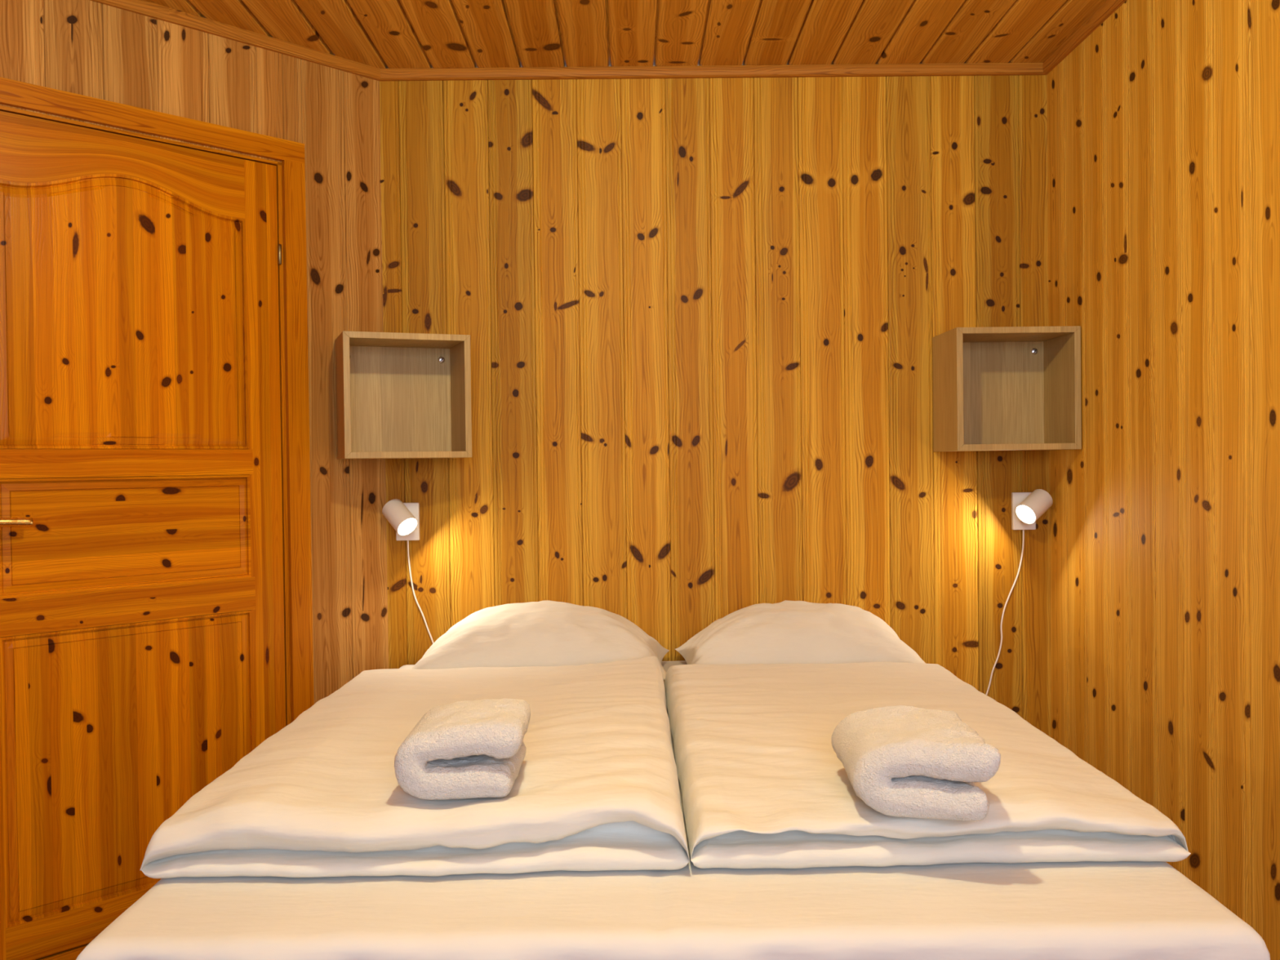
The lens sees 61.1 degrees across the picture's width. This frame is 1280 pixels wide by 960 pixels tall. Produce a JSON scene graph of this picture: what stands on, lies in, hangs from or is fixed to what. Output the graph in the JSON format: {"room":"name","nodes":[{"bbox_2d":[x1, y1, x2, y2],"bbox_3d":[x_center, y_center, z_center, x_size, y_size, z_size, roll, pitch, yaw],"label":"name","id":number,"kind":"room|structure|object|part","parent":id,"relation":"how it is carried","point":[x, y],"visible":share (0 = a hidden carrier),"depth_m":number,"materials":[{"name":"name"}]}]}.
{"room":"hotel room","nodes":[
{"label":"hotel room","id":0,"kind":"room"},
{"bbox_2d":[35,942,89,959],"bbox_3d":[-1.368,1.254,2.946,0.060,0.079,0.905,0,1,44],"label":"floor","id":1,"kind":"structure","parent":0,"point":[73,953],"depth_m":2.79,"materials":[{"name":"brown wood"}]},
{"bbox_2d":[0,0,388,703],"bbox_3d":[-1.434,0.006,2.833,0.004,2.580,1.810,0,1,44],"label":"wall","id":2,"kind":"structure","parent":0,"point":[84,47],"depth_m":3.29,"materials":[{"name":"brown wood"}]},
{"bbox_2d":[0,105,281,165],"bbox_3d":[-1.392,-0.930,2.915,0.060,0.014,0.882,0,1,44],"label":"trim","id":3,"kind":"structure","parent":2,"relation":"attached to","point":[4,108],"depth_m":2.90,"materials":[{"name":"brown wood"}]},
{"bbox_2d":[0,111,285,959],"bbox_3d":[-1.348,0.144,2.906,0.100,2.128,0.860,0,1,44],"label":"door","id":4,"kind":"structure","parent":2,"relation":"in","point":[142,645],"depth_m":2.89,"materials":[{"name":"brown wood"}]},
{"bbox_3d":[-1.565,0.104,2.657,0.125,0.025,0.061,-2,1,-44],"label":"lever","id":5,"kind":"part","parent":4,"relation":"part of","materials":[{"name":"gold metal"}]},
{"bbox_3d":[-1.361,1.158,2.940,0.038,0.100,0.654,0,1,44],"label":"rail","id":6,"kind":"part","parent":4,"relation":"part of","materials":[{"name":"brown wood"}]},
{"bbox_2d":[0,474,243,479],"bbox_3d":[-1.409,0.151,2.956,0.010,2.285,0.965,0,1,44],"label":"trim","id":7,"kind":"structure","parent":4,"relation":"attached to","point":[237,474],"depth_m":2.92,"materials":[{"name":"brown wood"}]},
{"bbox_3d":[-1.385,-0.834,2.911,0.038,0.171,0.654,0,1,44],"label":"rail","id":8,"kind":"part","parent":4,"relation":"part of","materials":[{"name":"brown wood"}]},
{"bbox_3d":[-1.376,-0.449,2.912,0.025,0.731,0.654,0,1,44],"label":"panel","id":9,"kind":"part","parent":4,"relation":"part of","materials":[{"name":"brown wood"}]},
{"bbox_3d":[-1.369,0.140,2.921,0.025,0.297,0.654,0,1,44],"label":"panel","id":10,"kind":"part","parent":4,"relation":"part of","materials":[{"name":"brown wood"}]},
{"bbox_3d":[-1.365,-0.046,2.912,0.012,0.073,0.674,0,1,44],"label":"lock rail","id":11,"kind":"part","parent":4,"relation":"part of","materials":[{"name":"brown wood"}]},
{"bbox_3d":[-1.362,0.746,2.930,0.025,0.724,0.654,0,1,44],"label":"panel","id":12,"kind":"part","parent":4,"relation":"part of","materials":[{"name":"brown wood"}]},
{"bbox_3d":[-1.360,0.336,2.918,0.012,0.095,0.674,0,1,44],"label":"rail","id":13,"kind":"part","parent":4,"relation":"part of","materials":[{"name":"brown wood"}]},
{"bbox_2d":[0,76,304,164],"bbox_3d":[-1.365,-0.966,2.887,0.016,0.061,1.014,0,1,44],"label":"trim","id":14,"kind":"structure","parent":2,"relation":"attached to","point":[14,93],"depth_m":2.91,"materials":[{"name":"brown wood"}]},
{"bbox_2d":[89,0,380,80],"bbox_3d":[-1.441,-1.267,2.805,0.020,0.033,1.770,0,1,44],"label":"trim","id":15,"kind":"structure","parent":2,"relation":"attached to","point":[143,7],"depth_m":3.10,"materials":[{"name":"brown wood"}]},
{"bbox_2d":[275,162,291,726],"bbox_3d":[-1.073,0.172,3.242,0.060,2.225,0.012,0,1,44],"label":"trim","id":16,"kind":"structure","parent":2,"relation":"attached to","point":[278,167],"depth_m":3.22,"materials":[{"name":"brown wood"}]},
{"bbox_2d":[281,160,314,722],"bbox_3d":[-1.019,0.170,3.242,0.016,2.229,0.066,0,1,44],"label":"trim","id":17,"kind":"structure","parent":2,"relation":"attached to","point":[293,174],"depth_m":3.23,"materials":[{"name":"brown wood"}]},
{"bbox_2d":[144,0,1106,68],"bbox_3d":[-0.369,-1.292,1.113,3.440,0.040,4.730,-1,1,-1],"label":"ceiling","id":18,"kind":"structure","parent":0,"point":[378,33],"depth_m":3.14,"materials":[{"name":"brown wood"}]},
{"bbox_2d":[379,75,1051,737],"bbox_3d":[0.251,-0.025,3.482,2.188,2.580,0.020,-1,1,-1],"label":"wall","id":19,"kind":"structure","parent":0,"point":[701,317],"depth_m":3.47,"materials":[{"name":"brown wood"}]},
{"bbox_2d":[334,330,471,459],"bbox_3d":[-0.720,-0.249,3.285,0.370,0.366,0.236,-1,1,-21],"label":"wall box","id":20,"kind":"object","parent":19,"relation":"attached to","point":[398,395],"visible":1,"depth_m":3.36,"materials":[{"name":"brown wood"}]},
{"bbox_3d":[-0.884,-0.246,3.223,0.018,0.365,0.236,-1,1,-21],"label":"panel","id":21,"kind":"part","parent":20,"relation":"part of","materials":[{"name":"brown wood"}]},
{"bbox_3d":[-0.757,-0.250,3.384,0.332,0.329,0.006,-1,1,-21],"label":"panel","id":22,"kind":"part","parent":20,"relation":"part of","materials":[{"name":"brown wood"}]},
{"bbox_3d":[-0.718,-0.075,3.288,0.369,0.018,0.236,-1,1,-21],"label":"panel","id":23,"kind":"part","parent":20,"relation":"part of","materials":[{"name":"brown wood"}]},
{"bbox_3d":[-0.722,-0.422,3.283,0.369,0.018,0.236,-1,1,-21],"label":"panel","id":24,"kind":"part","parent":20,"relation":"part of","materials":[{"name":"brown wood"}]},
{"bbox_3d":[-0.556,-0.252,3.348,0.018,0.365,0.236,-1,1,-21],"label":"panel","id":25,"kind":"part","parent":20,"relation":"part of","materials":[{"name":"brown wood"}]},
{"bbox_2d":[382,498,434,644],"bbox_3d":[-0.737,0.310,3.420,0.119,0.501,0.151,0,1,24],"label":"bedside lamp","id":26,"kind":"object","parent":19,"relation":"attached to","point":[404,517],"visible":0.95,"depth_m":3.38,"materials":[{"name":"white metal"}]},
{"bbox_3d":[-0.752,0.117,3.390,0.120,0.114,0.071,0,1,40],"label":"lamp shade","id":27,"kind":"part","parent":26,"relation":"part of","materials":[{"name":"white metal"}]},
{"bbox_3d":[-0.725,0.142,3.368,0.040,0.053,0.066,0,1,43],"label":"bulb","id":28,"kind":"part","parent":26,"relation":"part of","materials":[{"name":"white glass"}]},
{"bbox_3d":[-0.741,0.133,3.457,0.073,0.120,0.016,-1,1,-1],"label":"wall plate","id":29,"kind":"part","parent":26,"relation":"part of","materials":[{"name":"white ceramic"}]},
{"bbox_3d":[-0.697,0.373,3.464,0.090,0.371,0.005,-1,1,-1],"label":"cord","id":30,"kind":"part","parent":26,"relation":"part of","materials":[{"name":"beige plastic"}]},
{"bbox_2d":[379,62,1045,80],"bbox_3d":[0.236,-1.297,3.443,2.128,0.033,0.020,-1,1,-1],"label":"trim","id":31,"kind":"structure","parent":19,"relation":"attached to","point":[974,68],"depth_m":3.44,"materials":[{"name":"brown wood"}]},
{"bbox_2d":[932,325,1081,451],"bbox_3d":[1.125,-0.274,3.347,0.370,0.366,0.258,-1,1,-1],"label":"wall box","id":32,"kind":"object","parent":19,"relation":"attached to","point":[997,388],"visible":1,"depth_m":3.43,"materials":[{"name":"brown wood"}]},
{"bbox_3d":[0.950,-0.272,3.345,0.018,0.365,0.258,-1,1,-1],"label":"panel","id":33,"kind":"part","parent":32,"relation":"part of","materials":[{"name":"brown wood"}]},
{"bbox_3d":[1.124,-0.276,3.463,0.332,0.329,0.006,-1,1,-1],"label":"panel","id":34,"kind":"part","parent":32,"relation":"part of","materials":[{"name":"brown wood"}]},
{"bbox_3d":[1.123,-0.448,3.345,0.369,0.018,0.258,-1,1,-1],"label":"panel","id":35,"kind":"part","parent":32,"relation":"part of","materials":[{"name":"brown wood"}]},
{"bbox_3d":[1.127,-0.101,3.350,0.369,0.018,0.258,-1,1,-1],"label":"panel","id":36,"kind":"part","parent":32,"relation":"part of","materials":[{"name":"brown wood"}]},
{"bbox_3d":[1.301,-0.276,3.349,0.018,0.365,0.258,-1,1,-1],"label":"panel","id":37,"kind":"part","parent":32,"relation":"part of","materials":[{"name":"brown wood"}]},
{"bbox_2d":[985,488,1053,695],"bbox_3d":[1.203,0.368,3.422,0.199,0.677,0.129,-1,1,-1],"label":"bedside lamp","id":38,"kind":"object","parent":19,"relation":"attached to","point":[1027,508],"visible":0.97,"depth_m":3.41,"materials":[{"name":"white metal"}]},
{"bbox_3d":[1.170,0.427,3.482,0.133,0.556,0.005,-1,1,-1],"label":"cord","id":39,"kind":"part","parent":38,"relation":"part of","materials":[{"name":"beige plastic"}]},
{"bbox_3d":[1.230,0.100,3.475,0.073,0.120,0.016,-1,1,-1],"label":"wall plate","id":40,"kind":"part","parent":38,"relation":"part of","materials":[{"name":"white ceramic"}]},
{"bbox_3d":[1.209,0.105,3.388,0.034,0.058,0.066,-1,1,-31],"label":"bulb","id":41,"kind":"part","parent":38,"relation":"part of","materials":[{"name":"white glass"}]},
{"bbox_3d":[1.240,0.083,3.408,0.119,0.108,0.071,-1,1,-33],"label":"lamp shade","id":42,"kind":"part","parent":38,"relation":"part of","materials":[{"name":"white metal"}]},
{"bbox_2d":[1046,0,1279,959],"bbox_3d":[1.347,-0.004,1.148,0.020,2.580,4.730,-1,1,-1],"label":"wall","id":43,"kind":"structure","parent":0,"point":[1163,123],"depth_m":2.67,"materials":[{"name":"brown wood"}]},
{"bbox_2d":[1042,0,1126,75],"bbox_3d":[1.311,-1.276,1.128,0.020,0.033,4.670,-1,1,-1],"label":"trim","id":44,"kind":"structure","parent":43,"relation":"attached to","point":[1108,7],"depth_m":3.15,"materials":[{"name":"brown wood"}]},
{"bbox_3d":[-0.337,1.317,1.152,3.380,0.020,4.670,-1,1,-1],"label":"floor","id":45,"kind":"structure","parent":0,"visible":0},
{"bbox_3d":[0.038,0.944,2.452,1.570,0.678,1.991,-1,1,-1],"label":"bed","id":46,"kind":"object","parent":45,"relation":"on","visible":0},
{"bbox_2d":[75,660,1270,959],"bbox_3d":[0.036,0.731,2.445,1.603,0.279,2.023,-1,1,-1],"label":"fitted sheet","id":47,"kind":"object","parent":46,"relation":"on","point":[1080,910],"visible":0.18,"depth_m":1.50,"materials":[{"name":"white fabric"}]},
{"bbox_2d":[140,656,689,878],"bbox_3d":[-0.350,0.538,2.318,0.840,0.118,1.370,-1,1,-1],"label":"duvet","id":48,"kind":"object","parent":47,"relation":"on","point":[596,787],"visible":0.86,"depth_m":1.73,"materials":[{"name":"white fabric"}]},
{"bbox_2d":[394,697,530,799],"bbox_3d":[-0.285,0.438,1.784,0.205,0.123,0.211,-1,1,-1],"label":"towel","id":49,"kind":"object","parent":48,"relation":"on","point":[476,748],"visible":1,"depth_m":1.69,"materials":[{"name":"white fabric"}]},
{"bbox_2d":[411,600,669,679],"bbox_3d":[-0.294,0.473,3.241,0.778,0.213,0.425,-1,1,-1],"label":"pillow","id":50,"kind":"object","parent":47,"relation":"on","point":[547,633],"visible":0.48,"depth_m":3.10,"materials":[{"name":"white fabric"}]},
{"bbox_2d":[675,600,925,664],"bbox_3d":[0.476,0.469,3.250,0.732,0.201,0.422,-1,1,-1],"label":"pillow","id":51,"kind":"object","parent":47,"relation":"on","point":[784,632],"visible":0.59,"depth_m":3.11,"materials":[{"name":"white fabric"}]},
{"bbox_2d":[664,662,1191,868],"bbox_3d":[0.455,0.540,2.328,0.771,0.094,1.352,-1,1,-1],"label":"duvet","id":52,"kind":"object","parent":47,"relation":"on","point":[764,784],"visible":0.87,"depth_m":1.82,"materials":[{"name":"white fabric"}]},
{"bbox_2d":[831,705,1000,821],"bbox_3d":[0.432,0.448,1.746,0.217,0.129,0.330,-1,1,-1],"label":"towel","id":53,"kind":"object","parent":52,"relation":"on","point":[901,761],"visible":1,"depth_m":1.64,"materials":[{"name":"white fabric"}]}
]}

